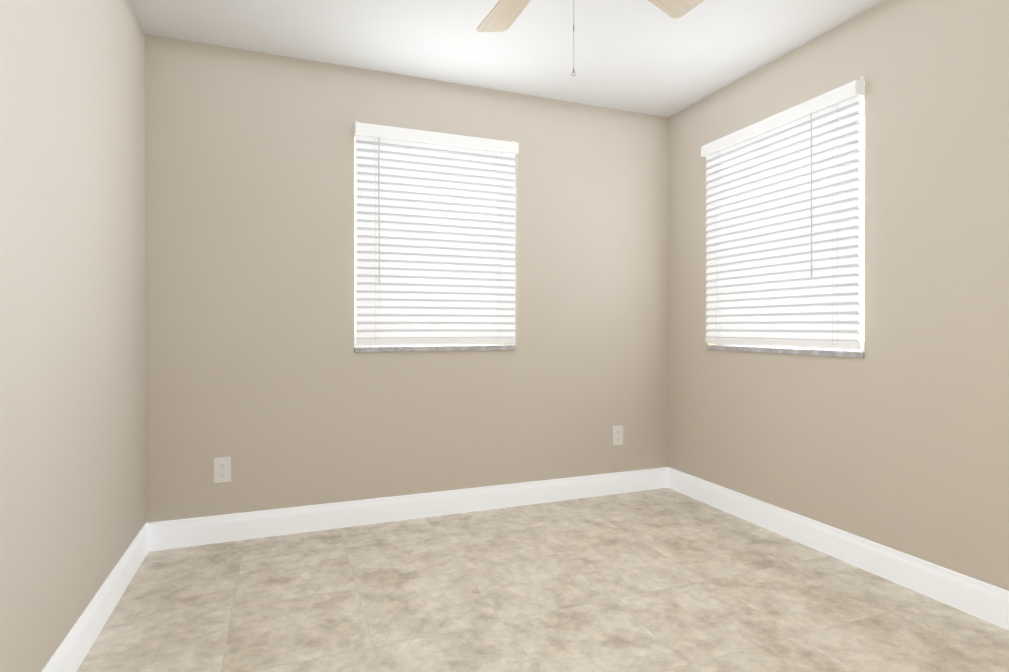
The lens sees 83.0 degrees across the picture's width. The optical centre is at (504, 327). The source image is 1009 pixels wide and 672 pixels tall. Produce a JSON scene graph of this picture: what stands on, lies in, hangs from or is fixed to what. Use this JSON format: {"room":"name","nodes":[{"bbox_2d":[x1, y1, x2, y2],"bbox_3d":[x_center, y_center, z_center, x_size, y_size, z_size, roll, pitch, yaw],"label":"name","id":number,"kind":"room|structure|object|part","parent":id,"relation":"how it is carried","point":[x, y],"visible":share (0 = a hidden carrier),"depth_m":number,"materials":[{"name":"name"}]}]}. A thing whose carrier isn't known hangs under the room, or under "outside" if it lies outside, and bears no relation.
{"room":"empty bedroom","nodes":[
{"label":"empty bedroom","id":0,"kind":"room"},
{"bbox_2d":[0,0,145,671],"bbox_3d":[-1.187,-0.179,0.926,0.200,2.700,4.330,0,0,-21],"label":"wall","id":1,"kind":"structure","parent":0,"point":[72,308],"depth_m":1.91,"materials":[{"name":"paint"}]},
{"bbox_2d":[42,523,149,671],"bbox_3d":[-1.122,1.098,1.061,0.015,0.146,4.130,0,0,-21],"label":"baseboard","id":2,"kind":"structure","parent":1,"relation":"attached to","point":[68,657],"depth_m":2.18,"materials":[{"name":"white wood"}]},
{"bbox_2d":[145,34,667,522],"bbox_3d":[-0.376,-0.186,3.670,3.697,2.700,0.200,0,0,-21],"label":"wall","id":3,"kind":"structure","parent":0,"point":[269,382],"depth_m":3.34,"materials":[{"name":"paint"}]},
{"bbox_2d":[214,457,230,482],"bbox_3d":[-1.537,0.774,3.109,0.085,0.138,0.009,0,0,-21],"label":"electrical outlet","id":4,"kind":"object","parent":3,"relation":"attached to","point":[222,469],"visible":1,"depth_m":3.11,"materials":[{"name":"white plastic"}]},
{"bbox_2d":[150,467,665,550],"bbox_3d":[-0.335,1.091,3.574,3.240,0.146,0.015,0,0,-21],"label":"baseboard","id":5,"kind":"structure","parent":3,"relation":"attached to","point":[180,533],"depth_m":3.42,"materials":[{"name":"white wood"}]},
{"bbox_2d":[354,137,508,346],"bbox_3d":[-0.456,-0.541,3.675,1.023,1.308,0.060,0,0,-21],"label":"window","id":6,"kind":"structure","parent":3,"relation":"in","point":[355,259],"depth_m":3.47,"materials":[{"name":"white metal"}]},
{"bbox_2d":[354,345,515,351],"bbox_3d":[-0.424,0.129,3.593,1.023,0.030,0.119,0,0,-21],"label":"window sill","id":7,"kind":"structure","parent":3,"relation":"attached to","point":[431,348],"depth_m":3.52,"materials":[{"name":"stone"}]},
{"bbox_2d":[613,425,622,444],"bbox_3d":[0.799,0.755,4.016,0.085,0.138,0.009,0,0,-21],"label":"electrical outlet","id":8,"kind":"object","parent":3,"relation":"attached to","point":[617,434],"visible":1,"depth_m":4.01,"materials":[{"name":"white plastic"}]},
{"bbox_2d":[129,0,883,116],"bbox_3d":[0.407,-1.581,1.648,3.697,0.100,4.530,0,0,-21],"label":"ceiling","id":9,"kind":"structure","parent":0,"point":[644,56],"depth_m":3.02,"materials":[{"name":"paint"}]},
{"bbox_2d":[477,0,703,75],"bbox_3d":[0.206,-1.162,1.910,1.417,0.739,1.369,0,0,-21],"label":"ceiling fan","id":10,"kind":"object","parent":9,"relation":"hanging from","point":[502,15],"visible":1,"depth_m":2.35,"materials":[{"name":"white wood"}]},
{"bbox_3d":[0.044,-1.317,2.293,0.156,0.006,0.534,-14,6,-23],"label":"blade","id":11,"kind":"part","parent":10,"relation":"part of","materials":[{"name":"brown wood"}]},
{"bbox_3d":[0.576,-1.317,2.177,0.534,0.006,0.156,0,-13,-42],"label":"blade","id":12,"kind":"part","parent":10,"relation":"part of","materials":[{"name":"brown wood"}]},
{"bbox_2d":[76,488,1008,671],"bbox_3d":[0.407,1.219,1.655,3.697,0.100,4.530,0,0,-21],"label":"floor","id":13,"kind":"structure","parent":0,"point":[662,580],"depth_m":2.41,"materials":[{"name":"tile"}]},
{"bbox_2d":[668,0,1008,590],"bbox_3d":[2.074,-0.182,2.190,0.200,2.700,4.330,0,0,-21],"label":"wall","id":14,"kind":"structure","parent":0,"point":[896,437],"depth_m":2.62,"materials":[{"name":"paint"}]},
{"bbox_2d":[707,345,863,357],"bbox_3d":[1.589,0.130,3.290,0.119,0.030,1.088,0,0,-21],"label":"window sill","id":15,"kind":"structure","parent":14,"relation":"attached to","point":[827,352],"depth_m":3.16,"materials":[{"name":"stone"}]},
{"bbox_2d":[721,91,864,350],"bbox_3d":[1.672,-0.540,3.321,0.060,1.308,1.088,0,0,-21],"label":"window","id":16,"kind":"structure","parent":14,"relation":"in","point":[862,223],"depth_m":2.91,"materials":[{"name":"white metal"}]},
{"bbox_3d":[1.668,-0.540,3.319,0.014,1.219,1.000,0,0,-21],"label":"window glass","id":17,"kind":"part","parent":16,"relation":"part of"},
{"bbox_2d":[666,467,1008,629],"bbox_3d":[1.937,1.095,2.248,0.015,0.146,4.130,0,0,-21],"label":"baseboard","id":18,"kind":"structure","parent":14,"relation":"attached to","point":[987,602],"depth_m":2.76,"materials":[{"name":"white wood"}]},
{"bbox_3d":[-0.398,-1.207,3.524,1.021,0.030,0.050,0,0,-21],"label":"brackets","id":19,"kind":"object","parent":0,"visible":0},
{"bbox_3d":[-0.399,-1.167,3.526,1.013,0.048,0.057,0,0,-21],"label":"blind headrail","id":20,"kind":"object","parent":19,"relation":"attached to","visible":0},
{"bbox_2d":[375,137,375,341],"bbox_3d":[-0.762,-0.526,3.373,0.002,1.222,0.002,0,0,-21],"label":"blind cord","id":21,"kind":"object","parent":20,"relation":"hanging from","point":[375,244],"depth_m":3.37,"materials":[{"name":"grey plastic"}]},
{"bbox_2d":[356,338,514,344],"bbox_3d":[-0.400,0.082,3.530,1.005,0.038,0.020,0,0,-21],"label":"rail","id":22,"kind":"object","parent":21,"relation":"hanging from","point":[411,341],"visible":1,"depth_m":3.51,"materials":[{"name":"white plastic"}]},
{"bbox_2d":[378,137,379,282],"bbox_3d":[-0.741,-0.707,3.372,0.013,0.879,0.019,0,0,-21],"label":"blind wand","id":23,"kind":"object","parent":20,"relation":"hanging from","point":[379,206],"visible":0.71,"depth_m":3.37,"materials":[{"name":"grey plastic"}]},
{"bbox_2d":[379,138,379,336],"bbox_3d":[-0.739,-0.526,3.382,0.002,1.222,0.002,0,0,-21],"label":"blind cord","id":24,"kind":"object","parent":20,"relation":"hanging from","point":[379,138],"depth_m":3.38,"materials":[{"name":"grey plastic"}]},
{"bbox_2d":[356,135,515,338],"bbox_3d":[-0.400,-0.537,3.529,1.005,1.210,0.019,0,0,-21],"label":"window blind slats","id":25,"kind":"object","parent":20,"relation":"hanging from","point":[439,241],"visible":0.83,"depth_m":3.51,"materials":[{"name":"white plastic"}]},
{"bbox_2d":[354,122,518,154],"bbox_3d":[-0.396,-1.160,3.518,1.023,0.068,0.062,0,0,-21],"label":"blind valance","id":26,"kind":"object","parent":20,"relation":"attached to","point":[390,132],"visible":0.92,"depth_m":3.47,"materials":[{"name":"white plastic"}]},
{"bbox_2d":[500,152,500,340],"bbox_3d":[-0.027,-0.527,3.658,0.002,1.222,0.002,0,0,-21],"label":"blind cord","id":27,"kind":"object","parent":20,"relation":"hanging from","point":[500,152],"depth_m":3.66,"materials":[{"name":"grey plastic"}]},
{"bbox_3d":[1.523,-1.206,3.261,0.050,0.030,1.086,0,0,-21],"label":"brackets","id":28,"kind":"object","parent":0,"visible":0},
{"bbox_2d":[716,152,716,305],"bbox_3d":[1.358,-0.527,3.657,0.002,1.222,0.002,0,0,-21],"label":"blind cord","id":29,"kind":"object","parent":28,"relation":"hanging from","point":[716,253],"depth_m":3.66,"materials":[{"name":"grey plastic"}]},
{"bbox_2d":[716,306,716,340],"bbox_3d":[1.367,-0.527,3.635,0.002,1.222,0.002,0,0,-21],"label":"blind cord","id":30,"kind":"object","parent":28,"relation":"hanging from","point":[716,306],"depth_m":3.66,"materials":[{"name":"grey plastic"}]},
{"bbox_2d":[706,338,859,348],"bbox_3d":[1.526,0.082,3.266,0.020,0.038,1.070,0,0,-21],"label":"rail","id":31,"kind":"object","parent":30,"relation":"hanging from","point":[818,343],"visible":0.98,"depth_m":3.13,"materials":[{"name":"white plastic"}]},
{"bbox_2d":[701,80,863,156],"bbox_3d":[1.517,-1.160,3.259,0.062,0.068,1.088,0,0,-21],"label":"blind valance","id":32,"kind":"object","parent":28,"relation":"attached to","point":[835,96],"visible":0.94,"depth_m":3.10,"materials":[{"name":"white plastic"}]},
{"bbox_2d":[705,95,860,341],"bbox_3d":[1.526,-0.537,3.264,0.019,1.210,1.070,0,0,-21],"label":"window blind slats","id":33,"kind":"object","parent":28,"relation":"hanging from","point":[768,287],"visible":0.85,"depth_m":3.15,"materials":[{"name":"white plastic"}]},
{"bbox_2d":[810,113,812,276],"bbox_3d":[1.609,-0.706,2.987,0.019,0.879,0.013,0,0,-21],"label":"blind wand","id":34,"kind":"object","parent":28,"relation":"hanging from","point":[811,270],"visible":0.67,"depth_m":2.98,"materials":[{"name":"grey plastic"}]},
{"bbox_2d":[832,261,832,344],"bbox_3d":[1.659,-0.525,2.883,0.002,1.222,0.002,0,0,-21],"label":"blind cord","id":35,"kind":"object","parent":28,"relation":"hanging from","point":[832,261],"depth_m":2.88,"materials":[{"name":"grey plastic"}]}
]}

